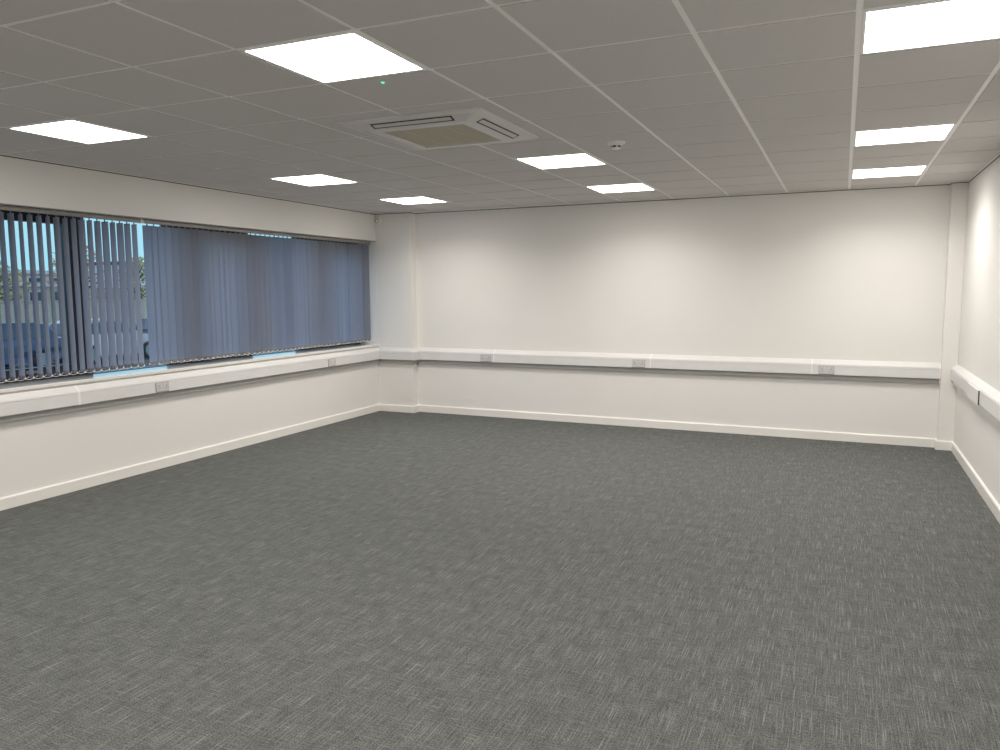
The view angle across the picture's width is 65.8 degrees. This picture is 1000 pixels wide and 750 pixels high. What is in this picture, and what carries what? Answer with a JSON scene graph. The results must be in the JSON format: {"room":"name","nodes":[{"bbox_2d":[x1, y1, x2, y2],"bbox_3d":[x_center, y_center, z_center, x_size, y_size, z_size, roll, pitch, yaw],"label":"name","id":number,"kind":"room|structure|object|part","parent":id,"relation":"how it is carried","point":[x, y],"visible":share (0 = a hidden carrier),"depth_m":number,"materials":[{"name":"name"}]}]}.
{"room":"open-plan office","nodes":[
{"label":"open-plan office","id":0,"kind":"room"},
{"bbox_2d":[0,156,378,497],"bbox_3d":[-3.947,-0.352,5.702,0.420,2.732,11.540,2,7,24],"label":"wall","id":1,"kind":"structure","parent":0,"point":[48,450],"depth_m":7.09,"materials":[{"name":"paint"}]},
{"bbox_2d":[0,210,90,384],"bbox_3d":[-3.817,-0.668,6.201,0.119,1.490,1.075,2,7,24],"label":"window","id":2,"kind":"structure","parent":1,"relation":"in","point":[5,212],"depth_m":6.53,"materials":[{"name":"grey fabric"}]},
{"bbox_2d":[0,205,144,382],"bbox_3d":[-3.882,-0.569,5.465,0.097,1.319,3.325,2,7,24],"label":"vertical blind","id":3,"kind":"object","parent":2,"relation":"attached to","point":[124,269],"visible":1,"depth_m":6.36,"materials":[{"name":"blue fabric"}]},
{"bbox_3d":[-3.816,0.075,5.568,0.005,0.015,3.058,2,7,24],"label":"bead chain","id":4,"kind":"part","parent":3,"relation":"part of","materials":[{"name":"white plastic"}]},
{"bbox_2d":[82,218,174,373],"bbox_3d":[-3.430,-0.771,7.120,0.080,1.490,0.930,2,7,24],"label":"window","id":5,"kind":"structure","parent":1,"relation":"in","point":[82,218],"depth_m":7.21,"materials":[{"name":"clear glass"}]},
{"bbox_2d":[0,203,375,241],"bbox_3d":[-3.112,-1.407,6.979,0.006,0.007,7.230,2,7,24],"label":"trim","id":6,"kind":"structure","parent":1,"relation":"attached to","point":[0,203],"depth_m":7.01,"materials":[{"name":"silver metal"}]},
{"bbox_2d":[0,344,378,392],"bbox_3d":[-3.262,-0.042,7.198,0.390,0.028,7.230,2,7,24],"label":"trim","id":7,"kind":"structure","parent":1,"relation":"attached to","point":[20,386],"depth_m":7.16,"materials":[{"name":"white paint"}]},
{"bbox_2d":[0,347,379,422],"bbox_3d":[-3.836,0.284,5.423,0.057,0.204,10.987,2,7,24],"label":"cable trunking","id":8,"kind":"object","parent":1,"relation":"attached to","point":[43,402],"visible":1,"depth_m":7.06,"materials":[{"name":"white plastic"}]},
{"bbox_2d":[155,381,168,392],"bbox_3d":[-3.076,0.110,7.050,0.012,0.086,0.150,2,7,24],"label":"double socket","id":9,"kind":"object","parent":8,"relation":"attached to","point":[163,386],"visible":1,"depth_m":7.04,"materials":[{"name":"grey plastic"}]},
{"bbox_2d":[328,359,335,366],"bbox_3d":[-2.038,-0.152,9.386,0.012,0.086,0.150,2,7,24],"label":"double socket","id":10,"kind":"object","parent":8,"relation":"attached to","point":[331,362],"visible":1,"depth_m":9.37,"materials":[{"name":"grey plastic"}]},
{"bbox_2d":[0,404,379,510],"bbox_3d":[-3.850,0.996,5.508,0.018,0.092,10.990,2,7,24],"label":"baseboard","id":11,"kind":"structure","parent":1,"relation":"attached to","point":[23,498],"depth_m":7.15,"materials":[{"name":"white paint"}]},
{"bbox_2d":[167,226,250,364],"bbox_3d":[-3.005,-0.872,8.028,0.119,1.490,1.085,2,7,24],"label":"window","id":12,"kind":"structure","parent":1,"relation":"in","point":[246,355],"depth_m":8.01,"materials":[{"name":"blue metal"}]},
{"bbox_3d":[-3.009,-0.863,8.031,0.080,1.360,0.965,2,7,24],"label":"sash","id":13,"kind":"part","parent":12,"relation":"part of","materials":[{"name":"grey metal"}]},
{"bbox_2d":[142,219,370,364],"bbox_3d":[-2.469,-0.925,8.646,0.090,1.319,3.667,2,7,24],"label":"vertical blind","id":14,"kind":"object","parent":12,"relation":"attached to","point":[210,294],"visible":1,"depth_m":8.16,"materials":[{"name":"blue fabric"}]},
{"bbox_3d":[-2.443,-0.278,8.726,0.052,0.015,3.482,2,7,24],"label":"bead chain","id":15,"kind":"part","parent":14,"relation":"part of","materials":[{"name":"white plastic"}]},
{"bbox_2d":[246,233,301,355],"bbox_3d":[-2.625,-0.973,8.931,0.080,1.490,0.885,2,7,24],"label":"window","id":16,"kind":"structure","parent":1,"relation":"in","point":[246,233],"depth_m":9.03,"materials":[{"name":"clear glass"}]},
{"bbox_2d":[298,238,359,349],"bbox_3d":[-2.177,-1.081,9.892,0.119,1.490,1.245,2,7,24],"label":"window","id":17,"kind":"structure","parent":1,"relation":"in","point":[298,238],"depth_m":9.90,"materials":[{"name":"silver metal"}]},
{"bbox_2d":[0,411,999,749],"bbox_3d":[-0.735,1.226,4.221,7.609,0.120,11.960,2,7,24],"label":"floor","id":18,"kind":"structure","parent":0,"point":[379,580],"depth_m":4.08,"materials":[{"name":"grey carpet"}]},
{"bbox_2d":[0,0,999,214],"bbox_3d":[-0.751,-1.543,3.919,7.609,0.214,11.960,2,7,24],"label":"ceiling","id":19,"kind":"structure","parent":0,"point":[705,98],"depth_m":4.05,"materials":[{"name":"tile"}]},
{"bbox_2d":[7,119,149,143],"bbox_3d":[-2.672,-1.559,4.924,0.574,0.032,0.574,2,7,24],"label":"led panel","id":20,"kind":"object","parent":19,"relation":"attached to","point":[67,129],"visible":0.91,"depth_m":4.90,"materials":[{"name":"white plastic"}]},
{"bbox_2d":[269,174,358,185],"bbox_3d":[-1.703,-1.803,7.106,0.574,0.032,0.574,2,7,24],"label":"led panel","id":21,"kind":"object","parent":19,"relation":"attached to","point":[315,179],"visible":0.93,"depth_m":7.11,"materials":[{"name":"white plastic"}]},
{"bbox_2d":[240,31,425,83],"bbox_3d":[-0.719,-1.405,3.414,0.574,0.032,0.574,2,7,24],"label":"led panel","id":22,"kind":"object","parent":19,"relation":"attached to","point":[351,55],"visible":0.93,"depth_m":3.38,"materials":[{"name":"white plastic"}]},
{"bbox_2d":[378,196,446,204],"bbox_3d":[-0.976,-1.986,8.743,0.574,0.032,0.574,2,7,24],"label":"led panel","id":23,"kind":"object","parent":19,"relation":"attached to","point":[421,199],"visible":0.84,"depth_m":8.73,"materials":[{"name":"white plastic"}]},
{"bbox_2d":[338,107,537,149],"bbox_3d":[-0.364,-1.581,4.911,0.956,0.137,0.956,2,7,24],"label":"air conditioner","id":24,"kind":"object","parent":19,"relation":"attached to","point":[469,126],"visible":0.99,"depth_m":4.72,"materials":[{"name":"white plastic"}]},
{"bbox_2d":[370,116,454,128],"bbox_3d":[-0.522,-1.490,4.561,0.550,0.018,0.049,2,7,24],"label":"outlet","id":25,"kind":"object","parent":24,"relation":"attached to","point":[427,120],"depth_m":4.56,"materials":[{"name":"white plastic"}]},
{"bbox_2d":[383,124,498,146],"bbox_3d":[-0.364,-1.523,4.917,0.576,0.007,0.576,2,7,24],"label":"grille","id":26,"kind":"object","parent":24,"relation":"attached to","point":[451,135],"depth_m":4.92,"materials":[{"name":"beige plastic"}]},
{"bbox_2d":[477,118,518,138],"bbox_3d":[-0.007,-1.514,4.759,0.049,0.018,0.550,2,7,24],"label":"outlet","id":27,"kind":"object","parent":24,"relation":"attached to","point":[489,124],"depth_m":4.74,"materials":[{"name":"white plastic"}]},
{"bbox_3d":[-0.751,-1.453,3.928,6.769,0.018,11.120,2,7,24],"label":"edge trim","id":28,"kind":"part","parent":19,"relation":"part of","materials":[{"name":"white metal"}]},
{"bbox_2d":[515,153,606,168],"bbox_3d":[0.492,-1.710,6.141,0.574,0.032,0.574,2,7,24],"label":"led panel","id":29,"kind":"object","parent":19,"relation":"attached to","point":[576,159],"visible":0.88,"depth_m":6.13,"materials":[{"name":"white plastic"}]},
{"bbox_2d":[606,140,625,149],"bbox_3d":[0.804,-1.590,5.356,0.132,0.051,0.132,2,7,24],"label":"smoke detector","id":30,"kind":"object","parent":19,"relation":"attached to","point":[615,145],"visible":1,"depth_m":5.32,"materials":[{"name":"white plastic"}]},
{"bbox_2d":[585,183,655,192],"bbox_3d":[1.220,-1.893,7.778,0.574,0.032,0.574,2,7,24],"label":"led panel","id":31,"kind":"object","parent":19,"relation":"attached to","point":[630,187],"visible":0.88,"depth_m":7.79,"materials":[{"name":"white plastic"}]},
{"bbox_2d":[851,165,927,178],"bbox_3d":[3.415,-1.800,6.813,0.574,0.032,0.574,2,7,24],"label":"led panel","id":32,"kind":"object","parent":19,"relation":"attached to","point":[905,170],"visible":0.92,"depth_m":6.78,"materials":[{"name":"white plastic"}]},
{"bbox_2d":[854,123,955,145],"bbox_3d":[2.688,-1.617,5.176,0.574,0.032,0.574,2,7,24],"label":"led panel","id":33,"kind":"object","parent":19,"relation":"attached to","point":[936,132],"visible":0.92,"depth_m":5.15,"materials":[{"name":"white plastic"}]},
{"bbox_2d":[860,0,999,54],"bbox_3d":[1.719,-1.373,2.994,0.574,0.032,0.574,2,7,24],"label":"led panel","id":34,"kind":"object","parent":19,"relation":"attached to","point":[938,22],"visible":0.95,"depth_m":3.00,"materials":[{"name":"white plastic"}]},
{"bbox_2d":[359,183,968,440],"bbox_3d":[1.544,-0.768,9.214,7.609,2.732,0.635,2,7,24],"label":"wall","id":35,"kind":"structure","parent":0,"point":[867,274],"depth_m":8.76,"materials":[{"name":"paint"}]},
{"bbox_2d":[374,217,380,224],"bbox_3d":[-1.617,-2.033,10.199,0.094,0.094,0.041,2,7,24],"label":"sensor","id":36,"kind":"object","parent":35,"relation":"attached to","point":[377,220],"visible":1,"depth_m":10.19,"materials":[{"name":"white plastic"}]},
{"bbox_2d":[379,347,940,382],"bbox_3d":[1.430,-0.150,9.118,6.572,0.206,0.186,2,7,24],"label":"cable trunking","id":37,"kind":"object","parent":35,"relation":"attached to","point":[921,372],"visible":1,"depth_m":8.82,"materials":[{"name":"white plastic"}]},
{"bbox_2d":[480,355,490,361],"bbox_3d":[-0.185,-0.212,9.843,0.150,0.086,0.012,3,7,25],"label":"double socket","id":38,"kind":"object","parent":37,"relation":"attached to","point":[484,358],"visible":1,"depth_m":9.84,"materials":[{"name":"grey plastic"}]},
{"bbox_2d":[632,360,644,367],"bbox_3d":[1.614,-0.132,9.015,0.150,0.086,0.012,3,7,25],"label":"double socket","id":39,"kind":"object","parent":37,"relation":"attached to","point":[635,363],"visible":1,"depth_m":9.01,"materials":[{"name":"grey plastic"}]},
{"bbox_2d":[819,366,833,374],"bbox_3d":[3.450,-0.050,8.170,0.150,0.086,0.013,3,7,25],"label":"double socket","id":40,"kind":"object","parent":37,"relation":"attached to","point":[822,369],"visible":1,"depth_m":8.17,"materials":[{"name":"grey plastic"}]},
{"bbox_2d":[380,404,952,450],"bbox_3d":[1.464,0.567,9.161,6.770,0.092,0.155,3,7,24],"label":"baseboard","id":41,"kind":"structure","parent":35,"relation":"attached to","point":[734,429],"depth_m":8.89,"materials":[{"name":"white paint"}]},
{"bbox_2d":[954,157,999,504],"bbox_3d":[2.545,-0.053,2.621,0.420,2.732,11.120,2,7,24],"label":"wall","id":42,"kind":"structure","parent":0,"point":[976,435],"depth_m":6.44,"materials":[{"name":"paint"}]},
{"bbox_2d":[951,364,999,425],"bbox_3d":[2.283,0.548,2.687,0.065,0.204,10.902,2,7,24],"label":"cable trunking","id":43,"kind":"object","parent":42,"relation":"attached to","point":[984,396],"visible":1,"depth_m":6.14,"materials":[{"name":"white plastic"}]},
{"bbox_3d":[3.868,0.150,6.324,0.009,0.115,0.580,2,7,24],"label":"panel","id":44,"kind":"part","parent":43,"relation":"part of","materials":[{"name":"white plastic"}]},
{"bbox_2d":[951,441,999,523],"bbox_3d":[2.308,1.262,2.755,0.018,0.092,10.905,2,7,24],"label":"baseboard","id":45,"kind":"structure","parent":42,"relation":"attached to","point":[982,489],"depth_m":6.19,"materials":[{"name":"white paint"}]},
{"label":"outside","id":46,"kind":"structure","parent":0,"visible":0},
{"bbox_2d":[5,325,295,371],"bbox_3d":[-56.482,-5.645,77.542,153.838,0.200,210.000,2,7,24],"label":"ground","id":47,"kind":"structure","parent":46,"point":[146,360],"depth_m":26.12,"materials":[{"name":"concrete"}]},
{"bbox_2d":[0,261,30,300],"bbox_3d":[-40.399,-6.672,61.752,4.806,5.131,4.966,2,7,24],"label":"tree","id":48,"kind":"object","parent":47,"relation":"on","point":[9,267],"visible":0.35,"depth_m":61.65,"materials":[{"name":"green plant"}]},
{"bbox_2d":[2,322,61,366],"bbox_3d":[-15.806,-0.833,23.611,1.850,1.490,4.220,2,7,24],"label":"car","id":49,"kind":"object","parent":47,"relation":"on","point":[4,332],"visible":0.34,"depth_m":24.18,"materials":[{"name":"blue paint"}]},
{"bbox_2d":[0,270,95,300],"bbox_3d":[-50.574,-7.306,70.662,10.450,4.530,23.100,2,7,24],"label":"office building","id":50,"kind":"structure","parent":47,"relation":"on","point":[27,271],"depth_m":73.36,"materials":[{"name":"grey brick"}]},
{"bbox_3d":[-43.885,-7.111,73.236,0.017,1.488,1.266,2,7,24],"label":"pane","id":51,"kind":"part","parent":50,"relation":"part of","materials":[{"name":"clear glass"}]},
{"bbox_2d":[0,299,146,324],"bbox_3d":[-27.113,-4.674,57.453,0.300,1.900,47.000,2,7,24],"label":"wall","id":52,"kind":"structure","parent":47,"relation":"on","point":[143,301],"depth_m":50.99,"materials":[{"name":"grey brick"}]},
{"bbox_2d":[47,246,104,299],"bbox_3d":[-39.044,-8.646,71.833,5.395,6.840,5.233,2,7,24],"label":"tree","id":53,"kind":"object","parent":47,"relation":"on","point":[55,274],"visible":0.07,"depth_m":71.60,"materials":[{"name":"green plant"}]},
{"bbox_2d":[49,318,148,363],"bbox_3d":[-14.097,-1.263,27.458,1.850,1.490,3.798,2,7,24],"label":"car","id":54,"kind":"object","parent":47,"relation":"on","point":[145,336],"visible":0.16,"depth_m":26.75,"materials":[{"name":"silver metal"}]},
{"bbox_2d":[54,261,145,299],"bbox_3d":[-40.601,-10.390,93.055,10.450,5.680,20.500,2,7,24],"label":"house","id":55,"kind":"structure","parent":47,"relation":"on","point":[111,261],"depth_m":83.11,"materials":[{"name":"grey brick"}]},
{"bbox_2d":[118,256,145,298],"bbox_3d":[-32.545,-7.849,69.572,3.929,5.680,3.851,-2,6,-16],"label":"tree","id":56,"kind":"object","parent":47,"relation":"on","point":[141,263],"visible":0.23,"depth_m":68.95,"materials":[{"name":"green plant"}]},
{"bbox_2d":[136,318,147,333],"bbox_3d":[-12.604,-1.693,31.310,1.850,1.490,4.220,2,7,24],"label":"car","id":57,"kind":"object","parent":47,"relation":"on","point":[144,320],"visible":0.02,"depth_m":29.73,"materials":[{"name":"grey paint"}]}
]}

